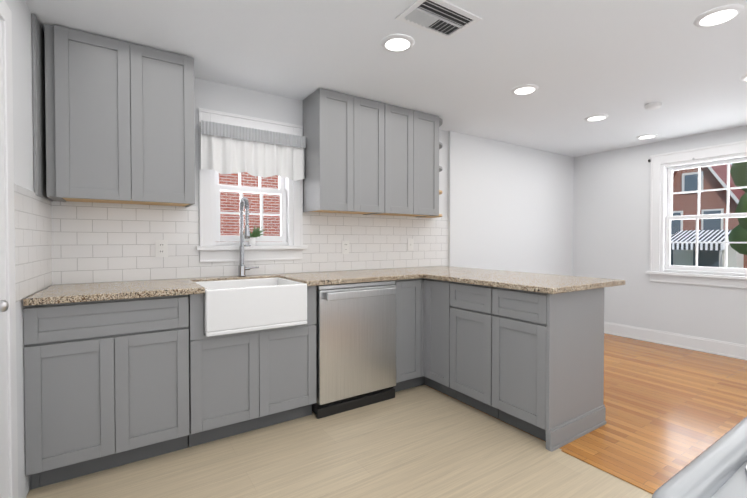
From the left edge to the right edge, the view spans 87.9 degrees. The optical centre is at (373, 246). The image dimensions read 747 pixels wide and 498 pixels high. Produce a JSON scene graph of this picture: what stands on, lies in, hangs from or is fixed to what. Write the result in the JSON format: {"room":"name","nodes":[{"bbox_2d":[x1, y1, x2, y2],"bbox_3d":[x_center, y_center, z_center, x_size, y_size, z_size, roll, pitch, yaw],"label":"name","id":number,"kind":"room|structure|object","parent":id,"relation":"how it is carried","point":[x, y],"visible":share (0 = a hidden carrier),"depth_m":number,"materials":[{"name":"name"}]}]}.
{"room":"kitchen","nodes":[
{"label":"kitchen","id":0,"kind":"room"},
{"bbox_2d":[5,0,49,497],"bbox_3d":[-0.996,0.014,0.585,0.369,2.300,4.003,-1,1,-33],"label":"wall","id":1,"kind":"structure","parent":0,"point":[22,93],"depth_m":1.74,"materials":[{"name":"white paint"}]},
{"bbox_2d":[0,19,8,497],"bbox_3d":[-1.207,0.142,1.160,0.097,2.010,0.823,-1,1,-33],"label":"door","id":2,"kind":"structure","parent":1,"relation":"in","point":[4,456],"depth_m":1.47,"materials":[{"name":"white"}]},
{"bbox_2d":[0,0,17,497],"bbox_3d":[-1.222,0.105,1.150,0.020,2.100,1.000,-1,1,-30],"label":"door frame","id":3,"kind":"structure","parent":1,"relation":"attached to","point":[5,15],"depth_m":1.53,"materials":[{"name":"white wood"}]},
{"bbox_2d":[51,77,573,285],"bbox_3d":[0.236,-0.034,3.739,6.110,2.300,0.195,-1,1,-33],"label":"wall","id":4,"kind":"structure","parent":0,"point":[504,206],"depth_m":4.34,"materials":[{"name":"white paint"}]},
{"bbox_2d":[32,14,194,206],"bbox_3d":[-1.482,-0.710,2.285,0.748,0.897,0.375,-1,1,-33],"label":"upper cabinet","id":5,"kind":"object","parent":4,"relation":"attached to","point":[113,120],"visible":0.96,"depth_m":2.15,"materials":[{"name":"grey wood"}]},
{"bbox_2d":[14,184,447,301],"bbox_3d":[-0.359,-0.032,2.795,3.222,0.498,0.796,-1,1,-33],"label":"tile backsplash","id":6,"kind":"structure","parent":4,"relation":"attached to","point":[60,242],"depth_m":2.55,"materials":[{"name":"white tile"}]},
{"bbox_2d":[155,240,167,256],"bbox_3d":[-1.405,0.014,2.568,0.072,0.115,0.009,-1,1,-33],"label":"electrical outlet","id":7,"kind":"object","parent":6,"relation":"attached to","point":[161,248],"visible":1,"depth_m":2.56,"materials":[{"name":"white plastic"}]},
{"bbox_2d":[342,241,348,253],"bbox_3d":[-0.240,0.008,3.335,0.072,0.115,0.009,-1,1,-33],"label":"electrical outlet","id":8,"kind":"object","parent":6,"relation":"attached to","point":[345,247],"visible":1,"depth_m":3.33,"materials":[{"name":"white plastic"}]},
{"bbox_2d":[407,239,413,250],"bbox_3d":[0.358,-0.018,3.727,0.072,0.115,0.012,-1,1,-33],"label":"outlet","id":9,"kind":"object","parent":6,"relation":"attached to","point":[410,243],"visible":1,"depth_m":3.72,"materials":[{"name":"white plastic"}]},
{"bbox_2d":[196,108,307,262],"bbox_3d":[-0.925,-0.426,2.951,0.814,1.069,0.222,-1,1,-33],"label":"window","id":10,"kind":"structure","parent":4,"relation":"in","point":[214,245],"depth_m":2.90,"materials":[{"name":"white wood"}]},
{"bbox_2d":[200,120,305,180],"bbox_3d":[-0.862,-0.684,2.849,0.767,0.348,0.069,-1,1,-33],"label":"valance curtain","id":11,"kind":"object","parent":10,"relation":"attached to","point":[228,149],"visible":1,"depth_m":2.81,"materials":[{"name":"white fabric"}]},
{"bbox_2d":[248,226,266,245],"bbox_3d":[-0.888,-0.085,2.903,0.162,0.156,0.142,-1,1,-33],"label":"plant pot","id":12,"kind":"object","parent":10,"relation":"on","point":[253,236],"visible":0.81,"depth_m":2.88,"materials":[{"name":"white ceramic"}]},
{"bbox_2d":[303,88,384,214],"bbox_3d":[-0.239,-0.723,3.139,0.582,0.897,0.316,-1,1,-33],"label":"upper cabinet","id":13,"kind":"object","parent":4,"relation":"attached to","point":[344,134],"visible":0.98,"depth_m":2.99,"materials":[{"name":"grey wood"}]},
{"bbox_2d":[369,104,438,216],"bbox_3d":[0.258,-0.728,3.466,0.597,0.897,0.316,-1,1,-33],"label":"upper cabinet","id":14,"kind":"object","parent":4,"relation":"attached to","point":[411,162],"visible":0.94,"depth_m":3.32,"materials":[{"name":"grey wood"}]},
{"bbox_2d":[422,118,442,217],"bbox_3d":[0.584,-0.732,3.702,0.200,0.897,0.282,-1,1,-33],"label":"shelf","id":15,"kind":"object","parent":4,"relation":"attached to","point":[440,147],"visible":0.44,"depth_m":3.65,"materials":[{"name":"grey wood"}]},
{"bbox_2d":[26,385,652,497],"bbox_3d":[-0.092,1.178,1.310,2.870,0.050,3.920,-1,1,-33],"label":"floor","id":16,"kind":"structure","parent":0,"point":[422,441],"depth_m":2.02,"materials":[{"name":"beige wood"}]},
{"bbox_2d":[23,295,188,489],"bbox_3d":[-1.458,0.699,2.187,0.679,0.882,0.600,-1,1,-33],"label":"base cabinet","id":17,"kind":"object","parent":16,"relation":"on","point":[106,384],"visible":0.9,"depth_m":1.92,"materials":[{"name":"grey wood"}]},
{"bbox_2d":[188,286,315,446],"bbox_3d":[-0.854,0.693,2.585,0.756,0.882,0.600,-1,1,-33],"label":"base cabinet","id":18,"kind":"object","parent":16,"relation":"on","point":[241,382],"visible":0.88,"depth_m":2.31,"materials":[{"name":"grey wood"}]},
{"bbox_2d":[312,280,395,418],"bbox_3d":[-0.250,0.690,2.937,0.636,0.878,0.658,-1,1,-33],"label":"dishwasher","id":19,"kind":"object","parent":16,"relation":"on","point":[355,324],"visible":0.83,"depth_m":2.67,"materials":[{"name":"grey metal"}]},
{"bbox_2d":[652,416,746,497],"bbox_3d":[0.724,0.605,0.327,0.760,1.125,0.726,-1,1,-33],"label":"stove","id":20,"kind":"object","parent":16,"relation":"on","point":[717,468],"visible":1,"depth_m":0.42,"materials":[{"name":"grey metal"}]},
{"bbox_2d":[25,0,746,156],"bbox_3d":[1.261,-1.185,2.166,6.110,0.050,3.920,-1,1,-33],"label":"ceiling","id":21,"kind":"structure","parent":0,"point":[621,63],"depth_m":2.38,"materials":[{"name":"white paint"}]},
{"bbox_2d":[381,34,413,51],"bbox_3d":[0.138,-1.154,2.208,0.192,0.011,0.192,-1,1,-33],"label":"recessed light","id":22,"kind":"object","parent":21,"relation":"in","point":[397,43],"visible":0.98,"depth_m":2.19,"materials":[{"name":"white plastic"}]},
{"bbox_2d":[395,0,481,39],"bbox_3d":[0.331,-1.150,1.961,0.370,0.014,0.240,-1,1,-33],"label":"ceiling vent","id":23,"kind":"object","parent":21,"relation":"in","point":[444,19],"visible":1,"depth_m":1.95,"materials":[{"name":"white metal"}]},
{"bbox_2d":[511,84,538,94],"bbox_3d":[1.127,-1.164,2.887,0.192,0.011,0.192,-1,1,-33],"label":"recessed light","id":24,"kind":"object","parent":21,"relation":"in","point":[526,89],"visible":1,"depth_m":2.86,"materials":[{"name":"white plastic"}]},
{"bbox_2d":[585,114,608,120],"bbox_3d":[2.038,-1.174,3.541,0.192,0.011,0.192,-1,1,-33],"label":"recessed light","id":25,"kind":"object","parent":21,"relation":"in","point":[597,117],"visible":0.94,"depth_m":3.51,"materials":[{"name":"white plastic"}]},
{"bbox_2d":[636,134,657,138],"bbox_3d":[2.948,-1.184,4.176,0.192,0.011,0.192,-1,1,-33],"label":"recessed light","id":26,"kind":"object","parent":21,"relation":"in","point":[646,136],"visible":1,"depth_m":4.15,"materials":[{"name":"white plastic"}]},
{"bbox_2d":[645,102,661,109],"bbox_3d":[2.316,-1.159,3.209,0.116,0.031,0.116,-1,1,-33],"label":"smoke detector","id":27,"kind":"object","parent":21,"relation":"attached to","point":[653,106],"visible":1,"depth_m":3.18,"materials":[{"name":"white plastic"}]},
{"bbox_2d":[693,4,743,27],"bbox_3d":[1.726,-1.150,1.942,0.192,0.011,0.192,-1,1,-33],"label":"recessed light","id":28,"kind":"object","parent":21,"relation":"in","point":[718,15],"visible":1,"depth_m":1.93,"materials":[{"name":"white plastic"}]},
{"bbox_2d":[740,74,746,81],"bbox_3d":[2.624,-1.161,2.633,0.192,0.011,0.192,-1,1,-33],"label":"recessed light","id":29,"kind":"object","parent":21,"relation":"in","point":[743,78],"visible":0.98,"depth_m":2.67,"materials":[{"name":"white"}]},
{"bbox_2d":[424,333,746,489],"bbox_3d":[2.459,1.153,2.991,3.240,0.050,3.920,-1,1,-33],"label":"floor","id":30,"kind":"structure","parent":0,"point":[671,411],"depth_m":2.72,"materials":[{"name":"brown wood"}]},
{"bbox_2d":[393,278,456,399],"bbox_3d":[0.442,0.683,3.268,0.866,0.882,0.885,-1,1,-33],"label":"base cabinet","id":31,"kind":"object","parent":30,"relation":"on","point":[423,306],"visible":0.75,"depth_m":2.96,"materials":[{"name":"grey wood"}]},
{"bbox_2d":[23,266,490,305],"bbox_3d":[-0.412,0.231,2.833,3.133,0.032,0.661,-1,1,-33],"label":"countertop","id":32,"kind":"structure","parent":31,"relation":"on","point":[81,292],"depth_m":2.28,"materials":[{"name":"beige stone"}]},
{"bbox_2d":[238,197,258,276],"bbox_3d":[-0.873,-0.065,2.756,0.151,0.561,0.195,-1,1,-33],"label":"spring faucet","id":33,"kind":"object","parent":32,"relation":"on","point":[244,202],"visible":1,"depth_m":2.77,"materials":[{"name":"silver metal"}]},
{"bbox_2d":[195,277,306,336],"bbox_3d":[-0.806,0.362,2.493,0.595,0.257,0.518,-1,1,-33],"label":"farmhouse sink","id":34,"kind":"object","parent":32,"relation":"in","point":[239,306],"visible":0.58,"depth_m":2.28,"materials":[{"name":"white ceramic"}]},
{"bbox_2d":[423,270,625,293],"bbox_3d":[1.024,0.232,2.754,0.823,0.032,1.050,-1,1,-33],"label":"countertop","id":35,"kind":"structure","parent":31,"relation":"on","point":[515,280],"depth_m":2.57,"materials":[{"name":"beige stone"}]},
{"bbox_2d":[450,282,498,418],"bbox_3d":[0.903,0.690,2.815,0.595,0.882,0.372,-1,1,-33],"label":"base cabinet","id":36,"kind":"object","parent":30,"relation":"on","point":[471,314],"visible":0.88,"depth_m":2.64,"materials":[{"name":"grey wood"}]},
{"bbox_2d":[492,287,605,451],"bbox_3d":[1.125,0.695,2.481,0.603,0.882,0.417,-1,1,-33],"label":"base cabinet","id":37,"kind":"object","parent":30,"relation":"on","point":[547,368],"visible":0.98,"depth_m":2.31,"materials":[{"name":"grey wood"}]},
{"bbox_2d":[561,448,655,493],"bbox_3d":[1.578,1.149,1.383,0.036,0.007,1.884,-1,1,-33],"label":"threshold strip","id":38,"kind":"object","parent":30,"relation":"on","point":[616,474],"depth_m":1.96,"materials":[{"name":"brown wood"}]},
{"bbox_2d":[573,126,746,344],"bbox_3d":[3.745,-0.035,3.820,0.160,2.300,3.600,-1,1,-33],"label":"wall","id":39,"kind":"structure","parent":0,"point":[611,225],"depth_m":4.62,"materials":[{"name":"white paint"}]},
{"bbox_2d":[604,322,746,359],"bbox_3d":[3.678,1.044,3.771,0.025,0.145,3.565,-1,1,-33],"label":"baseboard","id":40,"kind":"structure","parent":39,"relation":"attached to","point":[726,349],"depth_m":4.23,"materials":[{"name":"white wood"}]},
{"bbox_2d":[646,140,746,287],"bbox_3d":[3.609,-0.315,3.966,0.222,1.447,1.350,-1,1,-33],"label":"window","id":41,"kind":"structure","parent":39,"relation":"in","point":[664,166],"depth_m":4.22,"materials":[{"name":"white wood"}]},
{"label":"outside","id":42,"kind":"structure","parent":0,"visible":0},
{"bbox_3d":[33.918,2.434,25.896,74.200,0.300,120.000,-1,1,-33],"label":"ground","id":43,"kind":"structure","parent":42,"visible":0},
{"bbox_2d":[219,172,279,235],"bbox_3d":[-3.609,-3.482,10.241,22.000,15.000,0.300,-1,1,-33],"label":"brick","id":44,"kind":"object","parent":43,"relation":"on","point":[233,219],"depth_m":10.31,"materials":[{"name":"red brick"}]},
{"bbox_2d":[671,164,746,267],"bbox_3d":[22.240,-1.772,22.928,13.700,8.400,36.000,-1,1,-33],"label":"house","id":45,"kind":"structure","parent":43,"relation":"on","point":[688,181],"depth_m":21.75,"materials":[{"name":"brick"}]},
{"bbox_2d":[728,162,746,254],"bbox_3d":[14.273,-1.123,12.824,8.837,7.407,4.996,-1,1,-33],"label":"tree","id":46,"kind":"object","parent":43,"relation":"on","point":[738,173],"depth_m":12.02,"materials":[{"name":"green plant"}]}
]}

